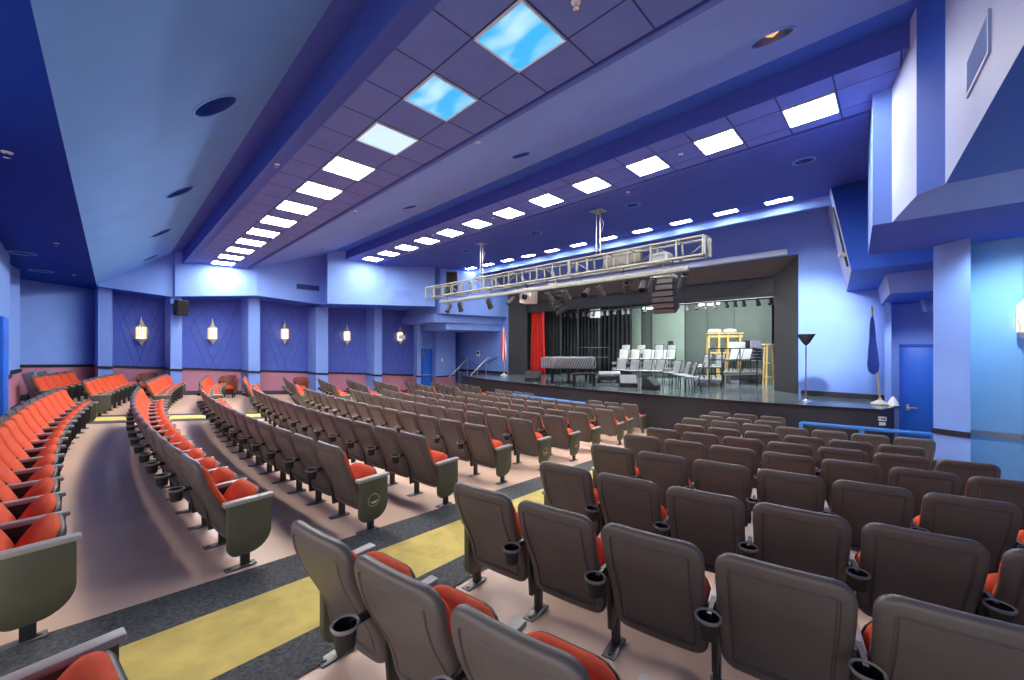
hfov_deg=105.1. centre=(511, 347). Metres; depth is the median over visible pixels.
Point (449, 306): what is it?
stage light
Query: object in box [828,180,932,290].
soffit box
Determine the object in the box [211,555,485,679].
floor
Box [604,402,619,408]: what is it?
seat
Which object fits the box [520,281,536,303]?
projector
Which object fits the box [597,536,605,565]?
seat cushion
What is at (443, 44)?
ceiling
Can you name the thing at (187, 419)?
floor
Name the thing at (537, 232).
recessed light
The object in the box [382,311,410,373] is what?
trim
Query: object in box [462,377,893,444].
wall
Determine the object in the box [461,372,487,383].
steps
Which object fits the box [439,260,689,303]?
batten
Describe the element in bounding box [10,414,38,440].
backrest cushion
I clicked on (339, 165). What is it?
recessed light
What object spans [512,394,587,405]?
guard rail
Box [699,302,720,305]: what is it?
work light
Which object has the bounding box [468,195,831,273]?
ceiling
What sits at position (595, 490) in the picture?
seat cushion
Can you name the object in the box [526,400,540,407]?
seat
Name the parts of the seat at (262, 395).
backrest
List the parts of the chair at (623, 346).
backrest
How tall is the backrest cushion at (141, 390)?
0.553 m
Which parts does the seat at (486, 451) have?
backrest, leg, panel, armrest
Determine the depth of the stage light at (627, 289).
9.11 m
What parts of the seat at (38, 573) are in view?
leg, panel, armrest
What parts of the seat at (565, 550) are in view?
backrest, panel, leg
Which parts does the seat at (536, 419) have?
backrest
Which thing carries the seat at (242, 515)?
on the floor at (134, 548)
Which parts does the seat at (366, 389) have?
backrest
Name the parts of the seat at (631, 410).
backrest, panel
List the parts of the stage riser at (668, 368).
riser frame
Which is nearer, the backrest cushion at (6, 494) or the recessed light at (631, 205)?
the backrest cushion at (6, 494)
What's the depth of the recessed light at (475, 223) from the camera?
10.70 m
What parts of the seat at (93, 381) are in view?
panel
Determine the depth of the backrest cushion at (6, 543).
2.23 m
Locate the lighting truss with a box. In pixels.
[425,234,711,298]
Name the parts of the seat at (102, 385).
panel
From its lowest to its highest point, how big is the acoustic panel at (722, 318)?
3.700 m
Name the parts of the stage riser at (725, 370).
riser frame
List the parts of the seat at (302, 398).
backrest, panel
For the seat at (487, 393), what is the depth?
13.36 m
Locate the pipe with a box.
[562,297,773,317]
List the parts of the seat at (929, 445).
panel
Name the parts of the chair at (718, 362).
backrest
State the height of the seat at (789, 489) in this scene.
0.844 m
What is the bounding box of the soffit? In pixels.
[893,169,1023,221]
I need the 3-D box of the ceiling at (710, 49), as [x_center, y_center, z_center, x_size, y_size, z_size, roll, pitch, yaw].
[-2.412,-3.230,8.904,23.100,0.860,2.440,0,0,44]
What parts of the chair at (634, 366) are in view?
backrest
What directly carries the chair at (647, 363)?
on the floor at (730, 391)
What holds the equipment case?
on the lighting truss
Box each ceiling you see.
[0,0,96,288]
[30,0,331,286]
[172,0,368,252]
[183,0,407,262]
[183,0,440,263]
[193,0,702,267]
[252,0,910,267]
[325,0,922,254]
[346,21,909,258]
[347,47,909,263]
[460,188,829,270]
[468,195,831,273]
[868,202,1023,254]
[946,45,1023,183]
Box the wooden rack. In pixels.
[705,332,743,375]
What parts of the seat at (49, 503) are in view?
panel, armrest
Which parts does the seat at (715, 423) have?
backrest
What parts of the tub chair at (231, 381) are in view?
seat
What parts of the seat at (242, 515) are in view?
backrest, leg, armrest, panel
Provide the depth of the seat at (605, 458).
4.28 m
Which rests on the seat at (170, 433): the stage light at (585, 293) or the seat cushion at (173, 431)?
the seat cushion at (173, 431)
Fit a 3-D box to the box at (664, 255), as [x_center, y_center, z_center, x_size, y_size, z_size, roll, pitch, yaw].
[3.388,-2.011,8.920,0.420,0.220,0.307,0,0,44]
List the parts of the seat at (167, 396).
backrest, panel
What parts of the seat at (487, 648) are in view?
backrest, armrest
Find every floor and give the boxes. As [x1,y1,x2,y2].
[0,394,871,679]
[0,460,592,676]
[88,417,264,423]
[94,414,260,420]
[97,412,259,416]
[119,470,591,679]
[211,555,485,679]
[466,369,893,409]
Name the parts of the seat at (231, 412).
backrest, leg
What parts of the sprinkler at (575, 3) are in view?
plate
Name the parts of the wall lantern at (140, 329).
glass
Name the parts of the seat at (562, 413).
backrest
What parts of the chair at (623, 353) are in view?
backrest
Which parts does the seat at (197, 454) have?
backrest, leg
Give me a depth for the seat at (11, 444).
3.84 m
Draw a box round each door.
[0,316,8,415]
[421,349,431,385]
[899,344,932,438]
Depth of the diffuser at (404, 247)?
13.27 m
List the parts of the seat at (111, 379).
panel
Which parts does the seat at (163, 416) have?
armrest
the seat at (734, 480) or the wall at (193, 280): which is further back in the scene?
the wall at (193, 280)
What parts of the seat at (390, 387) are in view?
backrest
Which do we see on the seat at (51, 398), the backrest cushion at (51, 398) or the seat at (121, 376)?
the backrest cushion at (51, 398)
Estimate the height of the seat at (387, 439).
0.844 m
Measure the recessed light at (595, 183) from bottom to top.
0.022 m
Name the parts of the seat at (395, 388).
backrest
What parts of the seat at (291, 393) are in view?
backrest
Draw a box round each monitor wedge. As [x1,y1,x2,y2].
[525,371,540,381]
[619,375,637,387]
[641,376,660,389]
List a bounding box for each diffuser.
[228,247,252,252]
[237,239,263,245]
[248,229,278,236]
[365,257,381,260]
[379,251,396,255]
[396,245,415,249]
[416,238,436,243]
[465,220,489,227]
[634,228,650,232]
[671,220,690,224]
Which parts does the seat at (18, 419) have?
backrest, armrest, panel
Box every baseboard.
[10,390,407,409]
[455,369,884,399]
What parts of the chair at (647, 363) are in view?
backrest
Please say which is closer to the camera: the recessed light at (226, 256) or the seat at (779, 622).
the seat at (779, 622)
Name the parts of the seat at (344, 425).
backrest, panel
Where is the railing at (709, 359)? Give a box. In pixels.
[708,348,757,387]
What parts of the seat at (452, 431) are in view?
backrest, panel, leg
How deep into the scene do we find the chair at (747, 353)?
14.99 m
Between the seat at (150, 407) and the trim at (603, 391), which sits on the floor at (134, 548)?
the seat at (150, 407)
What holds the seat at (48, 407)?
on the floor at (134, 548)
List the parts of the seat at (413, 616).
backrest, armrest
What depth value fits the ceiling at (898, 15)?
5.78 m
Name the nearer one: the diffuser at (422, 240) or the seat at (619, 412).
the seat at (619, 412)
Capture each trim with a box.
[9,364,420,379]
[114,293,162,365]
[189,299,239,367]
[247,0,709,267]
[261,304,306,369]
[329,310,365,371]
[379,110,870,263]
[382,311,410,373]
[462,376,880,411]
[506,249,787,290]
[931,428,970,437]
[971,429,1023,439]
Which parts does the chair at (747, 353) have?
backrest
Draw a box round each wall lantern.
[135,317,146,344]
[208,318,216,344]
[281,321,288,343]
[344,326,349,344]
[397,328,402,343]
[1015,299,1023,338]
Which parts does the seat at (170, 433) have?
backrest, armrest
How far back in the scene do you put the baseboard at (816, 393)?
10.84 m
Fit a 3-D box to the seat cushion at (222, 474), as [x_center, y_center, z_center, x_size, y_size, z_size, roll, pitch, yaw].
[-2.641,1.266,3.491,0.452,0.325,0.227,0,0,40]
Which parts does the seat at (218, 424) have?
backrest, leg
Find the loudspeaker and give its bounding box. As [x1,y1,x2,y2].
[446,272,457,294]
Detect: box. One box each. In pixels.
[402,314,501,324]
[405,268,506,317]
[421,323,500,332]
[649,252,672,263]
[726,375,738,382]
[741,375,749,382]
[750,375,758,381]
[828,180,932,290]
[878,269,932,304]
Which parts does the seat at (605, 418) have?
backrest, panel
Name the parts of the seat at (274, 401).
backrest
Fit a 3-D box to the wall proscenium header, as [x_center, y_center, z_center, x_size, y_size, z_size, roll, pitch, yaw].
[4.324,-2.495,15.842,11.930,0.450,0.700,0,0,44]
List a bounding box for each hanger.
[475,242,487,277]
[589,208,606,255]
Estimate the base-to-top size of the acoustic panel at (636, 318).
3.700 m
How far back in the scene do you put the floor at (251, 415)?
9.37 m
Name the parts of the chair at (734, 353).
backrest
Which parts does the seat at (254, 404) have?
backrest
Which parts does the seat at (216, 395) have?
panel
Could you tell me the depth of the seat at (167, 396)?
9.51 m
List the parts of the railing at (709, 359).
rail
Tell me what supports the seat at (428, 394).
on the floor at (134, 548)
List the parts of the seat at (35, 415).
backrest, panel, armrest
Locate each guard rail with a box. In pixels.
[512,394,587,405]
[799,421,932,439]
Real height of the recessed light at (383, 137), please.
0.022 m
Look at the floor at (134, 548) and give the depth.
3.39 m
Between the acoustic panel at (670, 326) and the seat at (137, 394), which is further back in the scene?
the acoustic panel at (670, 326)
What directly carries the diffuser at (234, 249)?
attached to the recessed light at (234, 249)
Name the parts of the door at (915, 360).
handle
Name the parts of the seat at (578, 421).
backrest, panel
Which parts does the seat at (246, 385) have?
backrest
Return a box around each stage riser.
[612,361,673,366]
[612,367,675,377]
[694,375,720,382]
[723,369,761,384]
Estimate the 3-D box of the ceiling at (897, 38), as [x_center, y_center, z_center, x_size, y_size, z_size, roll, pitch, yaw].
[-1.276,-3.540,10.066,23.100,0.300,0.001,0,0,44]
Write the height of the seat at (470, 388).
0.844 m
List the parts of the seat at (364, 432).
backrest, panel, leg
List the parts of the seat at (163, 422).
armrest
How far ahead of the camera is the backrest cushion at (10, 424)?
4.16 m
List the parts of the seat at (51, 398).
backrest, panel, armrest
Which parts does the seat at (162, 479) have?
backrest, leg, panel, armrest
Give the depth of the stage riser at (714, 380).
13.90 m
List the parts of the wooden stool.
leg, leg, leg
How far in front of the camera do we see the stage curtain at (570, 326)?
20.66 m
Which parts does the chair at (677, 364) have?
backrest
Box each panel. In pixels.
[590,309,599,317]
[632,306,640,366]
[641,308,651,366]
[652,303,684,372]
[685,304,707,372]
[708,299,734,372]
[735,296,771,375]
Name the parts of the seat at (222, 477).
backrest, leg, panel, armrest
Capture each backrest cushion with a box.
[0,426,29,458]
[0,437,25,470]
[0,459,21,484]
[0,479,17,501]
[0,502,15,523]
[0,529,13,550]
[3,419,33,448]
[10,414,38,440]
[18,409,43,433]
[25,405,49,427]
[32,401,54,421]
[34,377,49,389]
[39,398,59,416]
[42,376,57,387]
[46,394,65,412]
[51,375,64,385]
[52,392,70,408]
[59,373,71,384]
[59,389,76,405]
[67,372,79,382]
[84,381,97,394]
[90,380,103,391]
[96,378,108,389]
[102,377,113,388]
[107,376,118,386]
[113,375,123,384]
[118,374,128,383]
[135,396,148,412]
[135,399,148,416]
[135,402,149,420]
[135,405,151,425]
[136,393,148,408]
[138,391,149,405]
[139,389,150,402]
[147,383,158,396]
[150,381,160,392]
[153,380,162,390]
[156,378,165,388]
[159,377,167,387]
[163,376,171,385]
[166,375,174,384]
[201,383,208,394]
[202,466,226,510]
[343,452,357,486]
[351,551,357,561]
[427,442,436,469]
[442,598,452,640]
[513,506,526,553]
[595,532,606,596]
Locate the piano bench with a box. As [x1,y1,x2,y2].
[572,372,595,385]
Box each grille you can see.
[178,300,188,314]
[525,371,539,377]
[620,375,636,382]
[647,376,659,385]
[652,290,672,296]
[652,297,672,302]
[653,303,673,308]
[654,309,674,313]
[655,284,671,289]
[657,278,671,283]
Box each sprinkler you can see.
[0,150,13,158]
[571,0,580,10]
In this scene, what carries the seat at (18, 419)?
on the floor at (134, 548)
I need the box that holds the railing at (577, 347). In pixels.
[577,347,608,357]
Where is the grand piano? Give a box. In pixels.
[541,356,595,383]
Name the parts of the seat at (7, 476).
armrest, panel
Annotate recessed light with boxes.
[6,250,36,255]
[28,269,53,272]
[141,254,158,261]
[150,228,171,237]
[164,185,193,198]
[191,94,239,117]
[211,260,235,265]
[218,254,244,259]
[225,246,254,253]
[235,238,266,246]
[246,227,280,237]
[259,215,296,227]
[276,200,317,214]
[296,180,342,199]
[322,155,374,180]
[356,121,417,155]
[363,256,382,261]
[377,251,399,256]
[394,244,418,250]
[402,205,417,209]
[403,73,477,121]
[414,237,439,244]
[436,228,463,236]
[462,219,491,228]
[474,0,565,72]
[492,207,524,218]
[510,151,531,158]
[528,193,563,206]
[530,231,541,234]
[571,243,586,246]
[572,176,611,192]
[599,236,617,240]
[625,203,640,207]
[626,155,669,175]
[632,228,652,233]
[671,219,692,225]
[693,128,743,154]
[713,209,738,215]
[748,25,796,49]
[764,197,792,204]
[782,92,839,127]
[792,157,815,164]
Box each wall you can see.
[0,242,420,375]
[9,367,420,410]
[99,253,172,298]
[173,252,174,296]
[175,251,324,306]
[308,250,384,308]
[325,253,326,303]
[362,265,434,310]
[414,325,454,377]
[414,376,454,385]
[455,206,932,438]
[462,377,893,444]
[527,293,773,368]
[774,255,797,393]
[868,108,871,251]
[872,88,891,224]
[885,302,891,402]
[892,8,915,221]
[916,0,944,195]
[933,237,970,462]
[945,0,1023,183]
[971,236,1023,480]
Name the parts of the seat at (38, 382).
backrest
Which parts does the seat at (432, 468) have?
backrest, leg, panel, armrest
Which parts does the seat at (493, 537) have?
leg, panel, backrest, panel, leg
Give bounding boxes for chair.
[136,372,159,391]
[218,375,237,397]
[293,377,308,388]
[612,359,626,380]
[617,349,628,359]
[622,345,629,361]
[624,359,640,381]
[628,349,640,359]
[636,359,652,377]
[637,345,645,353]
[639,349,651,364]
[648,359,665,381]
[651,349,663,367]
[651,350,655,367]
[655,345,663,348]
[662,350,667,367]
[662,360,682,384]
[663,349,675,368]
[667,345,676,359]
[671,361,692,387]
[678,362,698,389]
[684,363,704,392]
[692,354,712,379]
[694,354,713,376]
[704,354,725,379]
[706,354,724,375]
[719,349,738,371]
[727,349,743,369]
[732,349,752,371]
[750,341,763,348]
[750,358,765,370]
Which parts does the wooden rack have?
post, post, post, post, post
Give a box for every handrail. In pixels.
[449,357,471,385]
[471,357,490,374]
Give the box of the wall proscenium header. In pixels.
[512,254,797,300]
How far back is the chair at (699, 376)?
12.00 m
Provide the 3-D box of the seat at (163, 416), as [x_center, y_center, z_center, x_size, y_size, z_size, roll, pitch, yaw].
[-5.796,1.242,6.242,0.563,0.844,0.541,0,0,43]
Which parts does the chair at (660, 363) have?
backrest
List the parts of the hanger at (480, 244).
ceiling plate, hanger rod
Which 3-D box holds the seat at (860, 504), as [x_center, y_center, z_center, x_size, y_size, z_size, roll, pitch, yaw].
[2.958,1.497,3.224,0.563,0.844,0.541,0,0,29]
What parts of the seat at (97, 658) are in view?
panel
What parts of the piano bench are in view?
seat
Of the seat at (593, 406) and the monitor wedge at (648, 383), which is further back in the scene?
the monitor wedge at (648, 383)
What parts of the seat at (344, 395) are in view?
backrest, panel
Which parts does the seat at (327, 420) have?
backrest, panel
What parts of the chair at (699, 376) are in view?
leg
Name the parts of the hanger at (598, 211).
ceiling plate, hanger rod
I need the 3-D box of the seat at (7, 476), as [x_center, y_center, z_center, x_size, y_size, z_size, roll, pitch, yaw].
[-4.064,1.159,3.182,0.563,0.844,0.541,0,0,38]
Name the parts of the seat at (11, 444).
armrest, panel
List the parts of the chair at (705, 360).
backrest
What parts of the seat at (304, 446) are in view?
backrest, panel, leg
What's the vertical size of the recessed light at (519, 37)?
0.022 m
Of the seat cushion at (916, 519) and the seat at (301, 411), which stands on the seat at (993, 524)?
the seat cushion at (916, 519)
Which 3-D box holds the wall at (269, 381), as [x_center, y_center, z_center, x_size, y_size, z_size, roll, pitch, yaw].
[-8.815,1.498,11.306,8.486,2.064,17.756,0,0,1]
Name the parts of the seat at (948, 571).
panel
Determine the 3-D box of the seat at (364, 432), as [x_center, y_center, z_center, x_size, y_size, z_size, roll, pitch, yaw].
[-1.833,1.402,5.274,0.563,0.844,0.541,0,0,37]
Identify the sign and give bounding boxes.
[878,416,886,425]
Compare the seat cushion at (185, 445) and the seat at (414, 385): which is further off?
the seat at (414, 385)
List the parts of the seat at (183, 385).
panel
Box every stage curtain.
[530,312,544,374]
[545,311,561,373]
[561,309,578,372]
[579,307,599,372]
[600,305,631,369]
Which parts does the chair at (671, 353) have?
backrest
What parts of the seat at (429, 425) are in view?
panel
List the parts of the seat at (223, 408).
backrest, leg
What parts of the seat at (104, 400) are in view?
backrest, armrest, panel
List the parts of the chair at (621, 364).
backrest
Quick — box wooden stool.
[762,344,773,385]
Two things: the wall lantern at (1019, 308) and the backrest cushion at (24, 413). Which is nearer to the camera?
the backrest cushion at (24, 413)
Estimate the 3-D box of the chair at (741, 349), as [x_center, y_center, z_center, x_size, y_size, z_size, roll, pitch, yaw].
[9.270,0.475,16.222,0.568,0.894,0.440,0,0,-22]
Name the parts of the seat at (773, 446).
backrest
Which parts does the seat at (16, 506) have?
panel, armrest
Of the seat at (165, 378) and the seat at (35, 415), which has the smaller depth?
the seat at (35, 415)
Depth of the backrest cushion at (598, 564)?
2.14 m
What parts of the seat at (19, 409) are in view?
backrest, panel, armrest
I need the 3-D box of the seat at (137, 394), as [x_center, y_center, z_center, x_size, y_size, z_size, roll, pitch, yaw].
[-6.878,1.242,7.398,0.541,0.844,0.563,0,0,-45]
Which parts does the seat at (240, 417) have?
backrest, panel, leg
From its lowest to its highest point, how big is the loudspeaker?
1.000 m
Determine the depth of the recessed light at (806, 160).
7.37 m
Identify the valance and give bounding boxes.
[527,276,773,312]
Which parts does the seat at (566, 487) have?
panel, panel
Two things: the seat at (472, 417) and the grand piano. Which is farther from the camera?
the grand piano
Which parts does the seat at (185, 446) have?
backrest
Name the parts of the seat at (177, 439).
backrest, leg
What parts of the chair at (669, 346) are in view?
backrest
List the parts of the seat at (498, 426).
backrest, panel, leg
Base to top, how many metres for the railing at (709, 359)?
1.346 m
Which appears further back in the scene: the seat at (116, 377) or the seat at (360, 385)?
the seat at (360, 385)
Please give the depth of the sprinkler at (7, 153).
3.63 m
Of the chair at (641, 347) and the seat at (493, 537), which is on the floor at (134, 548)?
the seat at (493, 537)
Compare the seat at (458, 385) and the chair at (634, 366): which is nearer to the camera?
the chair at (634, 366)
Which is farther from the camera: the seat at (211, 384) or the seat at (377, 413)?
the seat at (211, 384)
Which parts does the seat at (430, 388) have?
backrest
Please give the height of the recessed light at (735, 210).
0.022 m
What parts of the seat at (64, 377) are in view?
panel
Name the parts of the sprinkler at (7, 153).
plate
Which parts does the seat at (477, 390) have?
backrest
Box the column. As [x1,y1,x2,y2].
[508,295,526,374]
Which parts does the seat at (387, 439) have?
backrest, panel, leg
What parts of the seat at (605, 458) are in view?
panel, backrest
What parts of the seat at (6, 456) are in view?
panel, armrest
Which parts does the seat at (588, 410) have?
backrest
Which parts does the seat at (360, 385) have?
backrest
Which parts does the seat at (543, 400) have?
backrest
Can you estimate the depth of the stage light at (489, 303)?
12.42 m
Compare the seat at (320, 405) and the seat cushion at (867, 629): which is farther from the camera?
the seat at (320, 405)
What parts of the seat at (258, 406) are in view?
backrest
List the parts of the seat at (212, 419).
backrest, leg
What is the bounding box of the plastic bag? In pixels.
[888,396,898,405]
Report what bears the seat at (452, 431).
on the floor at (134, 548)
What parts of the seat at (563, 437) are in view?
backrest, panel, armrest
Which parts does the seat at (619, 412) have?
backrest, panel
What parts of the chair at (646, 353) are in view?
backrest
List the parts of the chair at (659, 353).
backrest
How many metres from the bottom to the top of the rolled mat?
0.427 m
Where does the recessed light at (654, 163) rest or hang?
in the ceiling at (764, 122)
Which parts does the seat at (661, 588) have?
armrest, panel, leg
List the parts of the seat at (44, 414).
backrest, panel, armrest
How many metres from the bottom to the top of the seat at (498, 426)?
0.844 m
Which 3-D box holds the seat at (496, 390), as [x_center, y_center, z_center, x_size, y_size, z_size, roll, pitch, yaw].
[-0.337,1.987,14.737,0.559,0.844,0.655,0,0,-40]
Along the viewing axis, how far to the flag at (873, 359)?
9.38 m
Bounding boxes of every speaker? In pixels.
[171,300,188,315]
[549,271,567,314]
[650,265,679,313]
[832,207,848,266]
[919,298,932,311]
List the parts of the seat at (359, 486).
backrest, leg, armrest, panel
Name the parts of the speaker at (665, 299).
rigging frame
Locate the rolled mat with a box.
[596,371,620,381]
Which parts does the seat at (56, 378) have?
panel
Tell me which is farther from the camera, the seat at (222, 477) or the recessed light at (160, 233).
the recessed light at (160, 233)
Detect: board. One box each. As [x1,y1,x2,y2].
[729,342,744,368]
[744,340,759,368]
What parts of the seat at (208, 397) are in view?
backrest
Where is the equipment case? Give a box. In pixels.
[603,248,641,273]
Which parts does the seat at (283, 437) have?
backrest, panel, leg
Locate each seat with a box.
[0,415,65,471]
[0,424,63,470]
[0,437,63,481]
[0,459,63,498]
[0,477,65,519]
[0,493,70,544]
[0,513,81,651]
[0,627,127,679]
[4,410,67,462]
[12,405,70,453]
[20,401,73,446]
[27,398,76,456]
[30,375,63,394]
[34,374,70,391]
[34,394,80,449]
[42,392,84,443]
[48,389,88,438]
[49,373,77,397]
[55,387,97,433]
[57,372,81,400]
[65,371,89,401]
[81,379,111,416]
[83,378,116,413]
[94,376,120,410]
[99,375,125,407]
[105,374,129,405]
[111,373,134,403]
[116,372,142,400]
[125,399,172,443]
[125,402,175,461]
[126,393,168,442]
[126,396,169,447]
[127,406,179,468]
[128,391,167,412]
[129,410,185,478]
[132,415,192,488]
[134,388,166,408]
[137,386,168,410]
[137,420,202,500]
[144,426,214,514]
[145,379,172,395]
[145,381,171,408]
[152,378,173,409]
[154,377,175,407]
[154,434,228,530]
[157,376,178,404]
[160,374,180,402]
[164,374,186,400]
[165,443,247,549]
[179,453,273,573]
[196,380,221,395]
[196,387,225,424]
[197,379,220,392]
[197,389,228,428]
[198,381,222,409]
[199,391,231,432]
[201,378,221,390]
[201,393,235,436]
[203,377,221,388]
[204,376,222,393]
[205,395,236,441]
[206,375,225,394]
[209,398,238,447]
[214,401,245,452]
[220,404,254,459]
[227,407,263,466]
[235,411,273,474]
[241,376,260,400]
[241,381,263,410]
[244,382,262,412]
[246,416,289,483]
[252,388,272,423]
[255,390,275,426]
[258,421,305,493]
[260,392,280,427]
[265,394,287,429]
[271,396,293,433]
[274,426,325,505]
[278,399,296,432]
[285,380,300,404]
[286,402,306,435]
[287,381,302,405]
[289,382,303,404]
[290,520,437,679]
[292,383,309,407]
[292,433,357,519]
[295,405,318,442]
[303,388,315,409]
[307,408,331,443]
[308,389,321,411]
[314,391,327,412]
[315,441,389,533]
[320,393,335,416]
[320,412,355,462]
[322,380,328,394]
[324,381,339,393]
[328,383,342,395]
[328,395,341,416]
[331,384,350,399]
[335,416,373,466]
[336,397,353,421]
[346,399,363,421]
[349,389,358,401]
[353,420,397,485]
[354,382,359,390]
[354,554,525,679]
[356,391,365,402]
[357,402,375,426]
[358,383,373,393]
[363,384,381,395]
[363,392,373,405]
[369,405,389,427]
[372,380,379,393]
[372,394,383,408]
[374,425,422,496]
[376,381,382,395]
[379,382,383,392]
[381,396,393,408]
[382,389,389,396]
[383,383,388,390]
[383,408,405,433]
[388,384,402,392]
[389,390,397,398]
[391,398,404,412]
[393,385,407,394]
[397,392,405,400]
[398,431,459,507]
[400,411,424,436]
[403,400,418,415]
[404,381,411,393]
[405,394,415,403]
[408,382,415,395]
[412,383,417,394]
[415,395,426,403]
[416,403,431,415]
[417,390,425,397]
[418,414,451,457]
[422,385,428,391]
[425,391,433,397]
[426,397,438,406]
[428,386,440,393]
[431,405,448,420]
[434,393,443,399]
[435,383,443,394]
[438,399,451,409]
[439,418,479,476]
[440,384,448,394]
[444,394,454,402]
[446,385,454,397]
[447,408,466,425]
[450,604,653,679]
[451,401,466,412]
[452,386,459,395]
[453,482,548,622]
[455,396,466,404]
[456,383,462,390]
[457,391,466,399]
[461,384,467,392]
[463,422,512,484]
[465,411,491,438]
[466,392,476,398]
[466,403,482,412]
[467,385,474,392]
[467,398,479,404]
[473,386,485,394]
[476,394,487,401]
[480,400,493,407]
[482,406,500,417]
[485,391,494,395]
[486,414,521,464]
[487,395,498,403]
[494,402,509,412]
[495,389,503,393]
[495,393,504,398]
[499,397,511,406]
[500,408,520,426]
[504,390,512,394]
[505,394,516,400]
[509,417,550,470]
[510,404,526,417]
[512,398,527,411]
[517,396,528,402]
[518,500,625,660]
[520,411,552,455]
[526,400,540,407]
[527,406,545,421]
[529,397,541,404]
[539,461,604,537]
[541,402,556,411]
[542,399,557,409]
[543,414,580,461]
[546,409,569,448]
[557,400,570,404]
[557,404,574,420]
[567,411,600,444]
[572,402,587,409]
[575,406,601,440]
[588,400,602,405]
[589,404,611,435]
[591,444,640,488]
[595,408,624,444]
[596,472,670,536]
[601,523,722,679]
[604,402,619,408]
[607,406,633,433]
[621,403,645,432]
[623,433,660,468]
[638,451,695,509]
[646,427,679,453]
[664,439,705,482]
[666,486,758,572]
[674,423,704,440]
[682,417,708,433]
[682,431,718,460]
[692,459,760,526]
[699,415,723,426]
[707,427,740,445]
[709,411,731,420]
[710,445,759,494]
[711,420,741,437]
[715,552,888,679]
[722,436,762,471]
[726,417,751,434]
[734,413,757,423]
[742,423,771,437]
[744,431,780,452]
[753,502,870,592]
[754,420,782,432]
[756,469,837,515]
[760,416,785,426]
[762,451,815,474]
[767,441,820,476]
[775,426,808,441]
[784,435,824,466]
[812,430,847,446]
[816,447,868,477]
[821,459,882,507]
[829,439,873,463]
[829,479,929,551]
[851,433,889,461]
[854,522,1018,622]
[861,594,1023,679]
[873,453,930,485]
[877,444,926,457]
[888,467,960,518]
[893,437,937,470]
[912,492,1023,573]
[935,459,1000,495]
[964,476,1023,529]
[984,548,1023,625]
[1016,530,1023,543]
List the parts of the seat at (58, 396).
panel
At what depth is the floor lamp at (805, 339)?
9.80 m
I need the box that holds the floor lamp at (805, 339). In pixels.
[796,334,815,402]
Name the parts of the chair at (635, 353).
backrest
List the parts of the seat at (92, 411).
panel, panel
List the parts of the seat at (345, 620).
panel, leg, backrest, armrest, panel, armrest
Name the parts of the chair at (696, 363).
backrest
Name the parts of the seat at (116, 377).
panel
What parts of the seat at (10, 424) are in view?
backrest, panel, armrest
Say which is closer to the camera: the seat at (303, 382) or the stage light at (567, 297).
the stage light at (567, 297)
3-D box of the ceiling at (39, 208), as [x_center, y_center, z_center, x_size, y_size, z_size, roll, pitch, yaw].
[-6.906,-1.810,4.309,23.100,0.001,2.905,0,0,44]
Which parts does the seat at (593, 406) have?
backrest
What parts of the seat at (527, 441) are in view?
backrest, panel, armrest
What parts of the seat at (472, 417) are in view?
backrest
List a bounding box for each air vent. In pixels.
[296,283,319,291]
[966,8,990,98]
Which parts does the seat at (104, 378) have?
panel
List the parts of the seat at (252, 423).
backrest, panel, leg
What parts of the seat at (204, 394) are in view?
backrest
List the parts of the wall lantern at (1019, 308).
glass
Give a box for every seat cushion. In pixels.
[14,513,60,547]
[17,493,56,519]
[23,477,54,497]
[26,464,53,481]
[31,454,55,467]
[36,445,56,456]
[41,437,59,446]
[46,430,62,438]
[52,424,66,431]
[57,419,69,425]
[57,651,119,679]
[62,415,73,420]
[155,411,164,415]
[155,414,166,420]
[157,418,169,424]
[159,423,173,430]
[163,428,178,436]
[169,434,184,442]
[177,441,193,450]
[186,448,203,458]
[198,457,217,469]
[210,467,234,483]
[223,479,256,501]
[350,462,374,478]
[366,551,411,576]
[430,450,447,461]
[433,585,494,618]
[492,439,502,447]
[527,631,616,679]
[535,432,542,438]
[594,488,599,513]
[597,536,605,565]
[661,505,667,520]
[705,578,709,607]
[855,552,859,566]
[863,623,871,652]
[912,515,919,525]
[984,573,997,615]
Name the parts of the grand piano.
leg, leg, leg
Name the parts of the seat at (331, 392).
backrest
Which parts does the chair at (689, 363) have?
backrest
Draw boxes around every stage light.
[445,304,451,312]
[457,302,463,311]
[486,299,492,308]
[506,296,515,306]
[544,291,554,302]
[562,289,571,301]
[581,284,590,298]
[595,283,605,297]
[622,279,631,294]
[638,277,647,292]
[646,276,656,292]
[677,272,687,289]
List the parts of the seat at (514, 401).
backrest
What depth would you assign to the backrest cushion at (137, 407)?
5.84 m
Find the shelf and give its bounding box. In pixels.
[705,332,743,353]
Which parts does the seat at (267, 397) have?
backrest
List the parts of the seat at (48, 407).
backrest, panel, armrest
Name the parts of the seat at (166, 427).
backrest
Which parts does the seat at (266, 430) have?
backrest, panel, leg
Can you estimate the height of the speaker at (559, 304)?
1.351 m
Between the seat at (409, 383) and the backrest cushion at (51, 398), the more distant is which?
the seat at (409, 383)
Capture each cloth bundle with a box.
[707,329,721,332]
[723,329,736,332]

